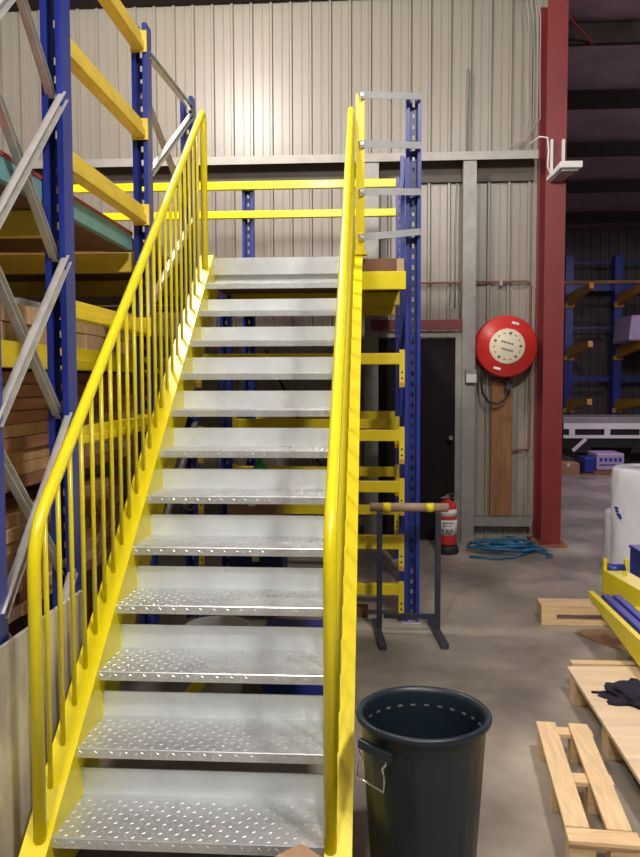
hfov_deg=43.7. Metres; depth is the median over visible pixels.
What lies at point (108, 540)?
board
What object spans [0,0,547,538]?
wall
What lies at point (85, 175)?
beam
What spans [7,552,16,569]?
board
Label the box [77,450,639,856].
floor
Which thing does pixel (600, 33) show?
beam
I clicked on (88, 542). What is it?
board
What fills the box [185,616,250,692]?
tub
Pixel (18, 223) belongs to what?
beam
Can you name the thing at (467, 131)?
conduit
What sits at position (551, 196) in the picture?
steel column
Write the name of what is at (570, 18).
brace
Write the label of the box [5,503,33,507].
board
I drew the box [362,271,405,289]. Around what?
beam
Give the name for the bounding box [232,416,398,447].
beam
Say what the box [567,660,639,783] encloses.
wooden pallet
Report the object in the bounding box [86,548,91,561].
board
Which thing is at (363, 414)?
beam
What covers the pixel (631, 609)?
bar
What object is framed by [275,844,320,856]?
carton
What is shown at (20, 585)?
board
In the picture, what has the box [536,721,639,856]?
pallet
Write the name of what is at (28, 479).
board
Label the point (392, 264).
deck
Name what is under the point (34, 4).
trim
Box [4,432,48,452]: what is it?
board
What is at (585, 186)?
trim
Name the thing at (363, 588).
beam
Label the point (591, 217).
trim
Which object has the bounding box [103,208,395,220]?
guard rail
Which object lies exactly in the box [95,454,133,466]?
board
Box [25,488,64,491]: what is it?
board
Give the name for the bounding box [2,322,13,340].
cardboard box
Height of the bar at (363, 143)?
0.097 m
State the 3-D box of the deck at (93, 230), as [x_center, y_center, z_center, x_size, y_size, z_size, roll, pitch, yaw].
[-1.875,-0.936,3.290,1.632,0.096,2.025,0,3,4]
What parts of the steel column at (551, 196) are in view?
plate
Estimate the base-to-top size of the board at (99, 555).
0.056 m
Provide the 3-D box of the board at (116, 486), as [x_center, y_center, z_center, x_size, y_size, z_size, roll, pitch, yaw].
[-1.799,0.376,4.952,1.094,0.056,0.128,0,3,4]
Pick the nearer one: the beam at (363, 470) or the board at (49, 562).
the board at (49, 562)
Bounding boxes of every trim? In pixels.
[9,0,287,9]
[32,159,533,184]
[33,150,538,168]
[171,513,363,524]
[364,162,378,534]
[372,319,462,329]
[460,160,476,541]
[474,515,531,526]
[565,212,639,222]
[566,141,639,156]
[566,179,639,192]
[567,90,639,109]
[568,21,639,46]
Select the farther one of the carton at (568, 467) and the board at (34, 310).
the carton at (568, 467)
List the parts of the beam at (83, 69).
plate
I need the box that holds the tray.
[562,414,639,422]
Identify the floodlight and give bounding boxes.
[529,136,582,181]
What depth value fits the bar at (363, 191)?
5.05 m
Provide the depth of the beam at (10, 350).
4.00 m
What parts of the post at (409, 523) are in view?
foot plate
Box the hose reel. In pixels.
[475,316,537,404]
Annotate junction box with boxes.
[465,369,476,382]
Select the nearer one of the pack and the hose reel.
the hose reel
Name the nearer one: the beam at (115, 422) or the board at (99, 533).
the beam at (115, 422)
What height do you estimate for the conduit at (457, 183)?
1.250 m
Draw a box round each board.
[0,301,10,322]
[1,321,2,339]
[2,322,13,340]
[2,368,91,371]
[2,371,132,383]
[2,383,146,396]
[3,409,146,438]
[4,400,146,424]
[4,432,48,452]
[5,445,133,492]
[5,492,64,495]
[5,495,36,498]
[5,499,50,510]
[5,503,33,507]
[5,508,26,524]
[6,433,133,463]
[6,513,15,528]
[6,526,20,543]
[6,540,18,556]
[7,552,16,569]
[8,563,101,636]
[8,604,20,623]
[10,392,146,410]
[12,436,133,475]
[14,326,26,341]
[15,521,27,536]
[15,587,26,602]
[15,599,27,615]
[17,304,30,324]
[17,579,21,592]
[22,572,26,588]
[24,485,90,498]
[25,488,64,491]
[26,307,38,325]
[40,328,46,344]
[41,584,52,598]
[42,560,51,571]
[42,570,51,585]
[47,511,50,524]
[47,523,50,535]
[61,372,146,373]
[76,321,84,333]
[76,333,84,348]
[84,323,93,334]
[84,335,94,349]
[84,474,118,485]
[84,477,109,488]
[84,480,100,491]
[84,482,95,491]
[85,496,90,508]
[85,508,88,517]
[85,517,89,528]
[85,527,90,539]
[85,538,91,550]
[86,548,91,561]
[86,559,91,571]
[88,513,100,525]
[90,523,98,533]
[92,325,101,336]
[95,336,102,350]
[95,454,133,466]
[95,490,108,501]
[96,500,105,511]
[96,543,98,553]
[96,553,101,565]
[97,530,101,541]
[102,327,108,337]
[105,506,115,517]
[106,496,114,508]
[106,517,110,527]
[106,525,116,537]
[106,535,115,547]
[107,547,110,556]
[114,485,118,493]
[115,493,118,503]
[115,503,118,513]
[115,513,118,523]
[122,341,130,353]
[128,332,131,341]
[356,604,367,616]
[489,379,512,515]
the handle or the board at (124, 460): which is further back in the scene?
the board at (124, 460)
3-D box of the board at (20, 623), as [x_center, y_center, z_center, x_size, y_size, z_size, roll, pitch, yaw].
[-1.805,1.054,4.821,0.900,0.579,0.450,0,3,4]
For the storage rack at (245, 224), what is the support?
on the floor
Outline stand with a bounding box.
[370,503,448,649]
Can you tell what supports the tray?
on the flatbed truck
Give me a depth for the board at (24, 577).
3.59 m
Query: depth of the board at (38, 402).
3.77 m
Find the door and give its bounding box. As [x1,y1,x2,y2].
[378,331,461,540]
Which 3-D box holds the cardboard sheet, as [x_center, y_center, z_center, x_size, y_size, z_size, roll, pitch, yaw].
[1.952,1.329,4.864,0.319,0.006,0.821,-2,4,-28]
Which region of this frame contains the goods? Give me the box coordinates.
[578,450,623,475]
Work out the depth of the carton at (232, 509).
5.64 m
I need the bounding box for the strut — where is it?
[265,350,360,549]
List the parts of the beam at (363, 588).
plate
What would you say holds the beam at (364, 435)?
attached to the post at (409, 523)
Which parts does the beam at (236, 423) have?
plate, plate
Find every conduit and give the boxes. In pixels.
[454,183,457,307]
[466,69,468,150]
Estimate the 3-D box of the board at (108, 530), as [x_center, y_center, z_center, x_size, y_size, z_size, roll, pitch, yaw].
[-1.796,0.617,4.834,1.115,0.056,0.128,0,3,4]
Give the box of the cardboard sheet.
[574,629,629,653]
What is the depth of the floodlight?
7.49 m
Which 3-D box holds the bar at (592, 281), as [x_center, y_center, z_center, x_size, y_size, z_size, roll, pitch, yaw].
[6.747,-2.944,16.014,4.600,0.060,0.120,0,3,4]
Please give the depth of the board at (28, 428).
3.73 m
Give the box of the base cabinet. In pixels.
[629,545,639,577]
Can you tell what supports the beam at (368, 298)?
attached to the post at (409, 523)
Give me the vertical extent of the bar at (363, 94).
0.112 m
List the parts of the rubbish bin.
handle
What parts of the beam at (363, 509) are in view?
plate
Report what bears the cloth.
on the wooden pallet at (620, 724)
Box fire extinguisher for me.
[440,492,458,554]
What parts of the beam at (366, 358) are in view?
plate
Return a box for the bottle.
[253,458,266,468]
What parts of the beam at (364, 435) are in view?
plate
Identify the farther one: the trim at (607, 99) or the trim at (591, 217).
the trim at (591, 217)
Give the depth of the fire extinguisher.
7.45 m
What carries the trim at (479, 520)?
attached to the wall at (268, 78)
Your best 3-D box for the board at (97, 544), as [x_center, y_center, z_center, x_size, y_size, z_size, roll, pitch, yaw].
[-1.822,0.691,4.575,1.097,0.056,0.128,0,3,4]
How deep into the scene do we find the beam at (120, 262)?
4.32 m
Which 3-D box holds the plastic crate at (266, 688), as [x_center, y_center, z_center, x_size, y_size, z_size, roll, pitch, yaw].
[-0.116,1.215,4.220,0.369,0.320,0.350,0,3,4]
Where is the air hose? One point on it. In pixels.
(498, 545)
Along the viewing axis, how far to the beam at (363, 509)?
6.37 m
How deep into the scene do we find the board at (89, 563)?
4.42 m
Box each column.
[527,0,568,547]
[562,255,593,459]
[609,255,639,459]
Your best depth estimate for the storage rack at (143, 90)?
4.33 m
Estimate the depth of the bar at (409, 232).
5.07 m
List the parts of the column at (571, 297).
arm, arm, arm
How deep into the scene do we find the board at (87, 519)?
4.43 m
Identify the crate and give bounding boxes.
[229,556,287,566]
[262,619,322,694]
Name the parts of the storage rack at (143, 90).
foot plate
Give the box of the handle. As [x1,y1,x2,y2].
[358,738,392,763]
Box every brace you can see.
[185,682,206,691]
[568,15,592,44]
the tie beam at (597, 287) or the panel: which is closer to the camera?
the panel
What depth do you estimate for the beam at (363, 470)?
6.33 m
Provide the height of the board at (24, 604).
0.056 m
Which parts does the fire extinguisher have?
valve handle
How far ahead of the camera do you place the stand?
5.09 m
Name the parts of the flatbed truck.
rail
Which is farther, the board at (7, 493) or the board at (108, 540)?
the board at (108, 540)
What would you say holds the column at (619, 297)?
on the floor
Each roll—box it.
[603,507,610,563]
[610,463,639,571]
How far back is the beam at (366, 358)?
5.29 m
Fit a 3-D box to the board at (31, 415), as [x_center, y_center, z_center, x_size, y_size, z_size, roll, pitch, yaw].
[-1.744,-0.090,4.248,0.894,0.056,2.750,0,3,4]
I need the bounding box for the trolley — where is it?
[588,558,639,666]
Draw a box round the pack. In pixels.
[613,315,639,343]
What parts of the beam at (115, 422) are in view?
plate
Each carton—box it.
[227,504,281,514]
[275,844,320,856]
[561,461,579,474]
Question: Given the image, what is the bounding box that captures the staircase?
[19,93,366,856]
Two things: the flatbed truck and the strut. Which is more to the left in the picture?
the strut
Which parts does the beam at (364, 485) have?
plate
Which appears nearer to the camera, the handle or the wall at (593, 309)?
the handle
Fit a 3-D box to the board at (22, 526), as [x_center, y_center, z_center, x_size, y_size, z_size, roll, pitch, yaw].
[-1.876,0.454,3.637,1.109,0.056,0.128,0,3,4]
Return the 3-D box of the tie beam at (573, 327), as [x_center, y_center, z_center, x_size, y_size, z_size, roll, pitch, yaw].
[6.963,-2.250,17.819,4.400,0.040,0.058,0,3,4]
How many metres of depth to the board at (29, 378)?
4.30 m
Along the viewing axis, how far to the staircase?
3.13 m
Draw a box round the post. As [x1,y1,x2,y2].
[392,177,399,560]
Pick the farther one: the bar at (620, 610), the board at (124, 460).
the board at (124, 460)
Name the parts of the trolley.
sloping arm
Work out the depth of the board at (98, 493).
4.59 m
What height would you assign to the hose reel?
0.887 m
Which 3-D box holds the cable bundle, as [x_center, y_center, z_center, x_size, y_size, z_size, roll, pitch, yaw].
[1.984,-3.490,7.686,0.289,1.554,0.072,0,3,4]
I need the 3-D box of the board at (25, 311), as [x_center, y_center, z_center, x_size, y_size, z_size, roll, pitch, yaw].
[-1.928,-0.514,3.628,1.205,0.084,0.134,0,3,4]
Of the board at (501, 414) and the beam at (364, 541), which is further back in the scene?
the board at (501, 414)
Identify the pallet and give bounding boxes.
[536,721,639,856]
[537,598,608,625]
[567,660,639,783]
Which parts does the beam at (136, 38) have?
plate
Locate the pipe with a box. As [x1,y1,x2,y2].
[421,279,531,450]
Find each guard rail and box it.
[73,178,395,193]
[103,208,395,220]
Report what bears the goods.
on the floor
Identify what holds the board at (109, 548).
on the board at (20, 623)
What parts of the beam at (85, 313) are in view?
plate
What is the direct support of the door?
in the wall at (268, 78)
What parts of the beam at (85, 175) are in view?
plate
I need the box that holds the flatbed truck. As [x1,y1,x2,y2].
[562,414,639,460]
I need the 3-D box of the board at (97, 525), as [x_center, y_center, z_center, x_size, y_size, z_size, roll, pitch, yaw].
[-1.823,0.574,4.568,1.095,0.056,0.128,0,3,4]
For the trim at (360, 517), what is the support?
attached to the wall at (268, 78)
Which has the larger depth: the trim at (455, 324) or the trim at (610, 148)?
the trim at (610, 148)
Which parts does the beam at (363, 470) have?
plate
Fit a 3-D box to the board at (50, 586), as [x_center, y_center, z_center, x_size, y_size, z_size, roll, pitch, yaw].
[-1.869,0.788,3.921,1.088,0.056,0.128,0,3,4]
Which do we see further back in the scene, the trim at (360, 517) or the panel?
the trim at (360, 517)
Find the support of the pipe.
attached to the wall at (268, 78)
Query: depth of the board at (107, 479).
4.77 m
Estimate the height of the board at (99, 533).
0.056 m
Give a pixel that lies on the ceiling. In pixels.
(613, 67)
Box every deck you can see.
[0,150,132,251]
[0,239,403,312]
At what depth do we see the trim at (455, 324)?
7.93 m
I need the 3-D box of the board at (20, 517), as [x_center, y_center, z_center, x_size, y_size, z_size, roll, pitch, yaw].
[-1.878,0.395,3.634,1.105,0.056,0.128,0,3,4]
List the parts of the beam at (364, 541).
plate, plate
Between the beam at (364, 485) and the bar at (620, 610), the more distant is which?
the beam at (364, 485)
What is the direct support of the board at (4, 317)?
on the cardboard box at (8, 330)
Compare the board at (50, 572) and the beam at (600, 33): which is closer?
the board at (50, 572)
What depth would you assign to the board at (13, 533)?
3.46 m
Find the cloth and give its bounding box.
[591,678,639,709]
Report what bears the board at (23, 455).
on the board at (21, 468)
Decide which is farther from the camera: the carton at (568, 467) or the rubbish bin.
the carton at (568, 467)
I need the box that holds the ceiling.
[565,0,639,228]
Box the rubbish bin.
[356,686,491,856]
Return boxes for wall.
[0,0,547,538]
[565,228,639,449]
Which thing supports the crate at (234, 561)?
on the floor
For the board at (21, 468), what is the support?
on the board at (28, 479)
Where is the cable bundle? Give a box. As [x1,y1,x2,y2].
[510,0,540,148]
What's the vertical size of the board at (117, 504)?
0.056 m
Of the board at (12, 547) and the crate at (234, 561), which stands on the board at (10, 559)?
the board at (12, 547)
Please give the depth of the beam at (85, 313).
3.52 m
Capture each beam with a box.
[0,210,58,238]
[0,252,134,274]
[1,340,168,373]
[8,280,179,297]
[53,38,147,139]
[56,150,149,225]
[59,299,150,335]
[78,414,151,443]
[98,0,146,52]
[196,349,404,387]
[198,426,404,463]
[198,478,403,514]
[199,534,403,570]
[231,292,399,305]
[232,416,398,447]
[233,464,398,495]
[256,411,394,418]
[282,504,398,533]
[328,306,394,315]
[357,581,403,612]
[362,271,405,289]
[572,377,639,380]
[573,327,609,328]
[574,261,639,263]
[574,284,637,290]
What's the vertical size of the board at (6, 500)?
0.056 m
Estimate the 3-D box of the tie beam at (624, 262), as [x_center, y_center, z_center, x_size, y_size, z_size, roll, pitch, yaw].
[6.959,-3.687,17.734,4.400,0.040,0.058,0,3,4]
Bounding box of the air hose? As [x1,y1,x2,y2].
[466,535,552,559]
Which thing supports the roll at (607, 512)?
on the floor
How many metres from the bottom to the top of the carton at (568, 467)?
0.201 m
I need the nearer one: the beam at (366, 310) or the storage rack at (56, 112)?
the storage rack at (56, 112)
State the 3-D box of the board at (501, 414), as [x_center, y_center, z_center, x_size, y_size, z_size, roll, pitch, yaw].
[1.845,0.195,8.146,0.215,1.395,0.045,0,3,4]
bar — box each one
[358,91,421,99]
[358,140,420,148]
[358,188,420,194]
[358,228,420,240]
[564,280,639,283]
[601,594,639,633]
[612,595,639,621]
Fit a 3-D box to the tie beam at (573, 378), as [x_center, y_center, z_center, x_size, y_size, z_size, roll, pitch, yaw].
[6.965,-1.117,17.886,4.400,0.090,0.058,0,3,4]
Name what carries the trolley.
on the floor
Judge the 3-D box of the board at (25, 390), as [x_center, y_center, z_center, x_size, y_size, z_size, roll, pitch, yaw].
[-1.736,-0.207,4.240,0.909,0.056,2.750,0,3,4]
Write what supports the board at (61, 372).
on the board at (29, 378)
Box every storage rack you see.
[0,0,80,645]
[131,22,201,623]
[220,180,255,566]
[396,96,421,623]
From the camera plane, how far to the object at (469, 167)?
7.94 m
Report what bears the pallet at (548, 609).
on the floor
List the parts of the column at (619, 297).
arm, arm, arm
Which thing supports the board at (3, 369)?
on the board at (29, 378)
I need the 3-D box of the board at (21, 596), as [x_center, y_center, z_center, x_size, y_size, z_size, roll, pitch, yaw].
[-1.881,0.745,3.655,1.099,0.056,0.128,0,3,4]
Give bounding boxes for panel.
[0,590,82,856]
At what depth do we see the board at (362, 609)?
5.50 m

